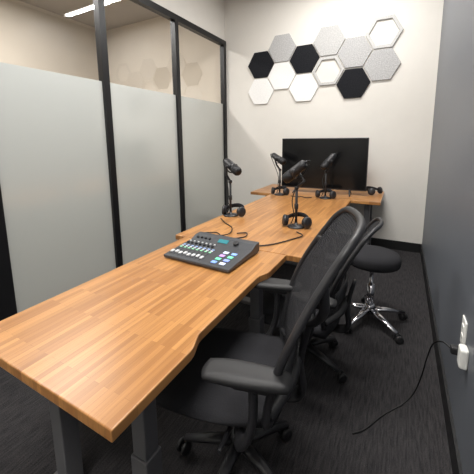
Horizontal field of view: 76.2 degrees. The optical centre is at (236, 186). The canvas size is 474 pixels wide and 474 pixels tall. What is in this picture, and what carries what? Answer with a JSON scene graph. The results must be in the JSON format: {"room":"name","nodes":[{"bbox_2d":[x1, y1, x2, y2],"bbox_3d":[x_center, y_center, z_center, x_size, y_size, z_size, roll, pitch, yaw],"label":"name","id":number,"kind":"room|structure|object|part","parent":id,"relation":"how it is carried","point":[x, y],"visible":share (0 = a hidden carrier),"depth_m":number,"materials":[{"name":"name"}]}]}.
{"room":"studio","nodes":[
{"label":"studio","id":0,"kind":"room"},
{"bbox_2d":[0,0,98,80],"bbox_3d":[-3.914,-0.845,3.501,0.100,3.450,5.780,4,10,28],"label":"wall","id":1,"kind":"structure","parent":0,"point":[31,36],"depth_m":4.80,"materials":[{"name":"paint"}]},
{"bbox_2d":[20,0,158,29],"bbox_3d":[-2.815,-2.514,2.624,2.640,0.100,5.980,4,10,28],"label":"ceiling","id":2,"kind":"structure","parent":0,"point":[118,13],"depth_m":4.83,"materials":[{"name":"paint"}]},
{"bbox_2d":[151,0,224,39],"bbox_3d":[-1.585,-2.081,2.019,0.050,0.590,5.780,4,10,28],"label":"wall","id":3,"kind":"structure","parent":0,"point":[209,15],"depth_m":4.04,"materials":[{"name":"white paint"}]},
{"bbox_2d":[0,185,16,320],"bbox_3d":[-1.713,-0.341,2.004,0.070,2.700,0.140,4,10,28],"label":"trim","id":4,"kind":"structure","parent":3,"relation":"attached to","point":[8,307],"depth_m":2.16,"materials":[{"name":"black metal"}]},
{"bbox_2d":[93,0,122,267],"bbox_3d":[-1.228,-0.485,2.887,0.070,2.700,0.065,4,10,28],"label":"trim","id":5,"kind":"structure","parent":3,"relation":"attached to","point":[98,5],"depth_m":2.83,"materials":[{"name":"black metal"}]},
{"bbox_2d":[130,0,225,45],"bbox_3d":[-1.573,-1.754,2.066,0.070,0.070,5.780,4,10,28],"label":"trim","id":6,"kind":"structure","parent":3,"relation":"attached to","point":[150,5],"depth_m":3.61,"materials":[{"name":"black metal"}]},
{"bbox_2d":[170,20,185,231],"bbox_3d":[-0.732,-0.632,3.789,0.070,2.700,0.065,4,10,28],"label":"trim","id":7,"kind":"structure","parent":3,"relation":"attached to","point":[174,30],"depth_m":3.71,"materials":[{"name":"black metal"}]},
{"bbox_2d":[0,249,452,473],"bbox_3d":[-1.485,1.090,2.481,5.590,0.100,5.980,4,10,28],"label":"floor","id":8,"kind":"structure","parent":0,"point":[382,373],"depth_m":1.53,"materials":[{"name":"carpet"}]},
{"bbox_2d":[0,237,285,473],"bbox_3d":[-0.321,0.818,1.445,0.730,0.740,1.200,4,10,28],"label":"desk","id":9,"kind":"object","parent":8,"relation":"on","point":[101,350],"visible":0.87,"depth_m":1.06,"materials":[{"name":"wood"},{"name":"grey steel"}]},
{"bbox_3d":[-0.681,0.865,1.184,0.068,0.675,0.068,4,10,28],"label":"leg","id":10,"kind":"part","parent":9,"relation":"part of","materials":[{"name":"grey metal"}]},
{"bbox_3d":[-0.289,0.894,0.974,0.068,0.675,0.068,4,10,28],"label":"leg","id":11,"kind":"part","parent":9,"relation":"part of","materials":[{"name":"grey metal"}]},
{"bbox_2d":[164,232,258,272],"bbox_3d":[-0.142,0.360,1.745,0.436,0.068,0.344,5,10,30],"label":"mixer","id":12,"kind":"object","parent":9,"relation":"on","point":[213,251],"visible":1,"depth_m":1.71,"materials":[{"name":"grey plastic"}]},
{"bbox_3d":[0.111,0.776,1.702,0.068,0.675,0.068,4,10,28],"label":"leg","id":13,"kind":"part","parent":9,"relation":"part of","materials":[{"name":"grey metal"}]},
{"bbox_2d":[156,206,365,473],"bbox_3d":[0.062,0.646,1.234,0.792,1.138,0.695,2,9,14],"label":"office chair","id":14,"kind":"object","parent":8,"relation":"on","point":[241,381],"visible":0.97,"depth_m":1.12,"materials":[{"name":"black fabric"}]},
{"bbox_3d":[-0.054,0.771,1.284,0.550,0.077,0.510,2,9,14],"label":"seat","id":15,"kind":"part","parent":14,"relation":"part of","materials":[{"name":"black fabric"}]},
{"bbox_3d":[0.048,0.730,1.038,0.116,0.327,0.268,0,9,2],"label":"arm post","id":16,"kind":"part","parent":14,"relation":"part of","materials":[{"name":"black plastic"}]},
{"bbox_3d":[0.149,0.668,1.427,0.116,0.327,0.268,4,10,27],"label":"arm post","id":17,"kind":"part","parent":14,"relation":"part of","materials":[{"name":"black plastic"}]},
{"bbox_3d":[0.292,0.434,1.139,0.312,0.694,0.598,2,9,14],"label":"frame","id":18,"kind":"part","parent":14,"relation":"part of","materials":[{"name":"black plastic"}]},
{"bbox_3d":[0.287,0.435,1.141,0.276,0.640,0.566,2,9,14],"label":"panel","id":19,"kind":"part","parent":14,"relation":"part of","materials":[{"name":"fabric"}]},
{"bbox_2d":[175,194,350,304],"bbox_3d":[0.402,0.604,2.754,0.915,0.740,1.810,4,10,28],"label":"desk","id":20,"kind":"object","parent":8,"relation":"on","point":[262,220],"visible":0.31,"depth_m":2.38,"materials":[{"name":"brown wood"}]},
{"bbox_2d":[206,218,232,235],"bbox_3d":[-0.119,0.298,2.242,0.220,0.034,0.561,2,9,18],"label":"cable","id":21,"kind":"object","parent":20,"relation":"on","point":[221,218],"visible":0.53,"depth_m":2.15,"materials":[{"name":"black rubber"}]},
{"bbox_2d":[223,158,241,216],"bbox_3d":[-0.049,0.003,2.609,0.223,0.501,0.132,4,10,28],"label":"microphone","id":22,"kind":"object","parent":20,"relation":"on","point":[234,168],"visible":0.99,"depth_m":2.60,"materials":[{"name":"black plastic"}]},
{"bbox_2d":[230,164,241,175],"bbox_3d":[-0.007,-0.142,2.537,0.079,0.094,0.097,-8,11,-39],"label":"grille","id":23,"kind":"object","parent":22,"relation":"attached to","point":[235,169],"depth_m":2.51,"materials":[{"name":"black metal"}]},
{"bbox_2d":[222,203,245,216],"bbox_3d":[-0.018,0.198,2.667,0.234,0.086,0.169,4,10,28],"label":"headphones","id":24,"kind":"object","parent":20,"relation":"on","point":[241,211],"visible":0.99,"depth_m":2.63,"materials":[{"name":"black plastic"}]},
{"bbox_2d":[237,207,245,216],"bbox_3d":[0.040,0.211,2.584,0.086,0.084,0.031,-6,10,-31],"label":"ear cup","id":25,"kind":"object","parent":24,"relation":"on","point":[241,211],"depth_m":2.57,"materials":[{"name":"black plastic"}]},
{"bbox_2d":[270,153,285,195],"bbox_3d":[0.479,-0.155,3.584,0.227,0.500,0.132,4,10,28],"label":"microphone","id":26,"kind":"object","parent":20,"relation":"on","point":[276,157],"visible":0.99,"depth_m":3.56,"materials":[{"name":"black plastic"}]},
{"bbox_2d":[278,157,285,164],"bbox_3d":[0.524,-0.302,3.510,0.079,0.094,0.097,-7,11,-36],"label":"grille","id":27,"kind":"object","parent":26,"relation":"attached to","point":[281,160],"depth_m":3.48,"materials":[{"name":"black metal"}]},
{"bbox_2d":[271,186,289,194],"bbox_3d":[0.527,0.041,3.633,0.234,0.086,0.169,4,10,28],"label":"headphones","id":28,"kind":"object","parent":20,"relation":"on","point":[286,191],"visible":0.96,"depth_m":3.60,"materials":[{"name":"black plastic"}]},
{"bbox_2d":[284,188,289,194],"bbox_3d":[0.584,0.053,3.550,0.086,0.084,0.031,-6,10,-31],"label":"ear cup","id":29,"kind":"object","parent":28,"relation":"on","point":[286,191],"depth_m":3.54,"materials":[{"name":"black plastic"}]},
{"bbox_2d":[259,231,302,245],"bbox_3d":[0.233,0.337,1.974,0.506,0.033,0.136,-5,10,-27],"label":"cable","id":30,"kind":"object","parent":20,"relation":"on","point":[296,231],"visible":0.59,"depth_m":1.95,"materials":[{"name":"black rubber"}]},
{"bbox_2d":[282,160,309,228],"bbox_3d":[0.434,0.051,2.252,0.212,0.509,0.130,4,10,28],"label":"microphone","id":31,"kind":"object","parent":20,"relation":"on","point":[288,176],"visible":1,"depth_m":2.23,"materials":[{"name":"black plastic"}]},
{"bbox_2d":[282,170,293,182],"bbox_3d":[0.384,-0.077,2.259,0.100,0.099,0.079,4,10,28],"label":"grille","id":32,"kind":"object","parent":31,"relation":"attached to","point":[288,176],"depth_m":2.23,"materials":[{"name":"black metal"}]},
{"bbox_2d":[282,212,311,227],"bbox_3d":[0.464,0.250,2.312,0.234,0.086,0.169,4,10,28],"label":"headphones","id":33,"kind":"object","parent":20,"relation":"on","point":[306,221],"visible":0.98,"depth_m":2.28,"materials":[{"name":"black plastic"}]},
{"bbox_2d":[282,214,286,224],"bbox_3d":[0.362,0.251,2.314,0.031,0.084,0.086,-1,9,-2],"label":"ear cup","id":34,"kind":"object","parent":33,"relation":"on","point":[284,219],"depth_m":2.29,"materials":[{"name":"black plastic"}]},
{"bbox_2d":[303,217,311,227],"bbox_3d":[0.521,0.263,2.229,0.086,0.084,0.031,-6,10,-31],"label":"ear cup","id":35,"kind":"object","parent":33,"relation":"on","point":[307,222],"depth_m":2.22,"materials":[{"name":"black plastic"}]},
{"bbox_2d":[315,189,335,198],"bbox_3d":[1.002,0.073,3.400,0.234,0.086,0.169,4,10,28],"label":"headphones","id":36,"kind":"object","parent":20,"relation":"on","point":[332,194],"visible":1,"depth_m":3.37,"materials":[{"name":"black plastic"}]},
{"bbox_2d":[330,191,335,198],"bbox_3d":[1.060,0.086,3.317,0.086,0.084,0.031,-6,10,-31],"label":"ear cup","id":37,"kind":"object","parent":36,"relation":"on","point":[332,194],"depth_m":3.30,"materials":[{"name":"black plastic"}]},
{"bbox_2d":[319,153,336,198],"bbox_3d":[0.997,-0.122,3.329,0.162,0.504,0.161,4,10,28],"label":"microphone","id":38,"kind":"object","parent":20,"relation":"on","point":[327,163],"visible":0.99,"depth_m":3.29,"materials":[{"name":"black plastic"}]},
{"bbox_2d":[320,161,329,169],"bbox_3d":[0.957,-0.233,3.294,0.099,0.099,0.079,-3,9,-18],"label":"grille","id":39,"kind":"object","parent":38,"relation":"attached to","point":[326,164],"depth_m":3.27,"materials":[{"name":"black metal"}]},
{"bbox_2d":[248,217,383,382],"bbox_3d":[0.456,0.633,1.858,0.750,0.960,0.695,4,10,28],"label":"office chair","id":40,"kind":"object","parent":8,"relation":"on","point":[340,304],"visible":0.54,"depth_m":1.74,"materials":[{"name":"black plastic"}]},
{"bbox_3d":[0.369,0.767,1.928,0.550,0.077,0.510,4,10,28],"label":"seat","id":41,"kind":"part","parent":40,"relation":"part of","materials":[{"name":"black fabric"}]},
{"bbox_3d":[0.411,0.729,1.664,0.116,0.327,0.268,2,9,16],"label":"arm post","id":42,"kind":"part","parent":40,"relation":"part of","materials":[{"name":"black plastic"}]},
{"bbox_3d":[0.662,0.479,1.720,0.236,0.565,0.432,4,10,28],"label":"panel","id":43,"kind":"part","parent":40,"relation":"part of","materials":[{"name":"fabric"}]},
{"bbox_3d":[0.666,0.478,1.717,0.267,0.614,0.458,4,10,28],"label":"frame","id":44,"kind":"part","parent":40,"relation":"part of","materials":[{"name":"black plastic"}]},
{"bbox_2d":[251,184,383,244],"bbox_3d":[1.009,0.423,3.863,1.500,0.740,0.735,4,10,28],"label":"desk","id":45,"kind":"object","parent":8,"relation":"on","point":[358,197],"visible":0.38,"depth_m":3.59,"materials":[{"name":"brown wood"}]},
{"bbox_2d":[282,138,368,196],"bbox_3d":[1.028,-0.252,3.636,1.000,0.665,0.244,4,10,24],"label":"television","id":46,"kind":"object","parent":45,"relation":"on","point":[348,170],"visible":0.83,"depth_m":3.58,"materials":[{"name":"black plastic"}]},
{"bbox_3d":[1.463,0.491,3.426,0.068,0.675,0.068,4,10,28],"label":"leg","id":47,"kind":"part","parent":45,"relation":"part of","materials":[{"name":"grey metal"}]},
{"bbox_3d":[1.629,0.441,3.729,0.068,0.675,0.068,4,10,28],"label":"leg","id":48,"kind":"part","parent":45,"relation":"part of","materials":[{"name":"grey metal"}]},
{"bbox_2d":[366,186,382,194],"bbox_3d":[1.612,0.039,3.591,0.227,0.084,0.164,-6,10,-31],"label":"headphones","id":49,"kind":"object","parent":45,"relation":"on","point":[371,190],"visible":0.98,"depth_m":3.56,"materials":[{"name":"black plastic"}]},
{"bbox_2d":[368,188,374,194],"bbox_3d":[1.561,0.052,3.507,0.084,0.082,0.030,4,10,28],"label":"ear cup","id":50,"kind":"object","parent":49,"relation":"on","point":[371,191],"depth_m":3.50,"materials":[{"name":"black plastic"}]},
{"bbox_2d":[346,245,407,343],"bbox_3d":[1.020,0.757,2.321,0.551,0.562,0.555,4,10,28],"label":"stool","id":51,"kind":"object","parent":8,"relation":"on","point":[371,258],"visible":0.77,"depth_m":2.21,"materials":[{"name":"black fabric"}]},
{"bbox_3d":[1.020,0.527,2.269,0.380,0.092,0.380,4,10,28],"label":"seat","id":52,"kind":"part","parent":51,"relation":"part of","materials":[{"name":"black fabric"}]},
{"bbox_2d":[352,340,457,433],"bbox_3d":[0.783,0.928,1.479,0.444,0.498,0.222,1,9,9],"label":"power cable","id":53,"kind":"object","parent":8,"relation":"on","point":[453,348],"visible":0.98,"depth_m":1.49,"materials":[{"name":"black rubber"}]},
{"bbox_3d":[-1.548,0.992,2.499,0.070,0.090,5.780,4,10,28],"label":"trim","id":54,"kind":"structure","parent":8,"relation":"on","visible":0},
{"bbox_2d":[0,62,115,312],"bbox_3d":[-1.457,-0.415,2.459,0.001,2.700,0.915,4,10,28],"label":"frosted glass panel","id":55,"kind":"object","parent":54,"relation":"attached to","point":[54,171],"depth_m":2.45,"materials":[{"name":"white glass"}]},
{"bbox_2d":[110,83,180,264],"bbox_3d":[-0.976,-0.558,3.336,0.001,2.700,0.975,4,10,28],"label":"frosted glass panel","id":56,"kind":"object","parent":54,"relation":"attached to","point":[144,121],"depth_m":3.33,"materials":[{"name":"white glass"}]},
{"bbox_2d":[181,96,224,229],"bbox_3d":[-0.462,-0.710,4.270,0.001,2.700,1.050,4,10,28],"label":"frosted glass panel","id":57,"kind":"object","parent":54,"relation":"attached to","point":[202,120],"depth_m":4.27,"materials":[{"name":"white glass"}]},
{"bbox_2d":[106,0,443,243],"bbox_3d":[-0.100,-1.079,4.755,5.390,3.450,0.100,4,10,28],"label":"wall","id":58,"kind":"structure","parent":0,"point":[396,114],"depth_m":3.99,"materials":[{"name":"white paint"}]},
{"bbox_2d":[220,45,227,212],"bbox_3d":[-0.200,-0.789,4.756,0.070,2.700,0.065,4,10,28],"label":"trim","id":59,"kind":"structure","parent":58,"relation":"attached to","point":[223,87],"depth_m":4.65,"materials":[{"name":"black metal"}]},
{"bbox_2d":[248,78,273,104],"bbox_3d":[0.347,-1.385,4.389,0.403,0.351,0.022,4,10,28],"label":"acoustic panel","id":60,"kind":"object","parent":58,"relation":"attached to","point":[261,91],"visible":1,"depth_m":4.38,"materials":[{"name":"white fabric"}]},
{"bbox_2d":[248,51,273,77],"bbox_3d":[0.343,-1.750,4.332,0.403,0.351,0.022,4,10,28],"label":"acoustic panel","id":61,"kind":"object","parent":58,"relation":"attached to","point":[261,64],"visible":1,"depth_m":4.32,"materials":[{"name":"black fabric"}]},
{"bbox_2d":[268,62,295,89],"bbox_3d":[0.623,-1.546,4.211,0.403,0.351,0.022,4,10,28],"label":"acoustic panel","id":62,"kind":"object","parent":58,"relation":"attached to","point":[281,76],"visible":1,"depth_m":4.20,"materials":[{"name":"white fabric"}]},
{"bbox_2d":[268,33,295,62],"bbox_3d":[0.620,-1.907,4.154,0.403,0.351,0.022,4,10,28],"label":"acoustic panel","id":63,"kind":"object","parent":58,"relation":"attached to","point":[282,47],"visible":1,"depth_m":4.14,"materials":[{"name":"grey fabric"}]},
{"bbox_2d":[289,73,318,101],"bbox_3d":[0.902,-1.343,4.091,0.403,0.351,0.022,4,10,28],"label":"acoustic panel","id":64,"kind":"object","parent":58,"relation":"attached to","point":[303,87],"visible":1,"depth_m":4.08,"materials":[{"name":"white fabric"}]},
{"bbox_2d":[290,44,319,73],"bbox_3d":[0.899,-1.708,4.033,0.403,0.351,0.022,4,10,28],"label":"acoustic panel","id":65,"kind":"object","parent":58,"relation":"attached to","point":[304,58],"visible":1,"depth_m":4.02,"materials":[{"name":"black fabric"}]},
{"bbox_2d":[312,55,343,85],"bbox_3d":[1.178,-1.504,3.913,0.403,0.351,0.022,4,10,28],"label":"acoustic panel","id":66,"kind":"object","parent":58,"relation":"attached to","point":[335,57],"visible":1,"depth_m":3.90,"materials":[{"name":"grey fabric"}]},
{"bbox_2d":[313,25,345,56],"bbox_3d":[1.175,-1.865,3.856,0.403,0.351,0.022,4,10,28],"label":"acoustic panel","id":67,"kind":"object","parent":58,"relation":"attached to","point":[329,40],"visible":1,"depth_m":3.84,"materials":[{"name":"grey fabric"}]},
{"bbox_2d":[336,68,369,97],"bbox_3d":[1.458,-1.301,3.792,0.403,0.351,0.022,4,10,28],"label":"acoustic panel","id":68,"kind":"object","parent":58,"relation":"attached to","point":[353,83],"visible":1,"depth_m":3.78,"materials":[{"name":"black fabric"}]},
{"bbox_2d":[338,36,371,67],"bbox_3d":[1.454,-1.666,3.735,0.403,0.351,0.022,4,10,28],"label":"acoustic panel","id":69,"kind":"object","parent":58,"relation":"attached to","point":[355,51],"visible":1,"depth_m":3.72,"materials":[{"name":"grey fabric"}]},
{"bbox_2d":[364,48,400,80],"bbox_3d":[1.734,-1.462,3.614,0.403,0.351,0.022,4,10,28],"label":"acoustic panel","id":70,"kind":"object","parent":58,"relation":"attached to","point":[381,64],"visible":1,"depth_m":3.60,"materials":[{"name":"grey fabric"}]},
{"bbox_2d":[366,14,402,48],"bbox_3d":[1.730,-1.823,3.557,0.403,0.351,0.022,4,10,28],"label":"acoustic panel","id":71,"kind":"object","parent":58,"relation":"attached to","point":[393,16],"visible":1,"depth_m":3.54,"materials":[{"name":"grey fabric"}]},
{"bbox_2d":[371,237,420,252],"bbox_3d":[1.070,0.665,4.332,2.678,0.115,0.012,4,10,28],"label":"baseboard","id":72,"kind":"structure","parent":58,"relation":"attached to","point":[390,244],"depth_m":3.81,"materials":[{"name":"plastic"}]},
{"bbox_2d":[422,0,473,473],"bbox_3d":[0.935,-0.488,0.951,0.100,3.450,5.880,4,10,28],"label":"wall","id":73,"kind":"structure","parent":0,"point":[448,229],"depth_m":1.75,"materials":[{"name":"grey paint"}]},
{"bbox_2d":[420,244,462,473],"bbox_3d":[0.877,1.162,1.194,0.012,0.115,5.780,4,10,28],"label":"baseboard","id":74,"kind":"structure","parent":73,"relation":"attached to","point":[450,428],"depth_m":1.61,"materials":[{"name":"rubber"}]},
{"bbox_2d":[457,344,468,369],"bbox_3d":[0.925,0.695,1.236,0.030,0.085,0.054,4,10,28],"label":"power adapter","id":75,"kind":"object","parent":73,"relation":"attached to","point":[463,353],"visible":1,"depth_m":1.22,"materials":[{"name":"white plastic"}]},
{"bbox_2d":[460,315,467,344],"bbox_3d":[0.978,0.630,1.306,0.010,0.128,0.080,4,10,28],"label":"wall outlet","id":76,"kind":"object","parent":73,"relation":"attached to","point":[464,326],"visible":0.94,"depth_m":1.29,"materials":[{"name":"white plastic"}]}
]}

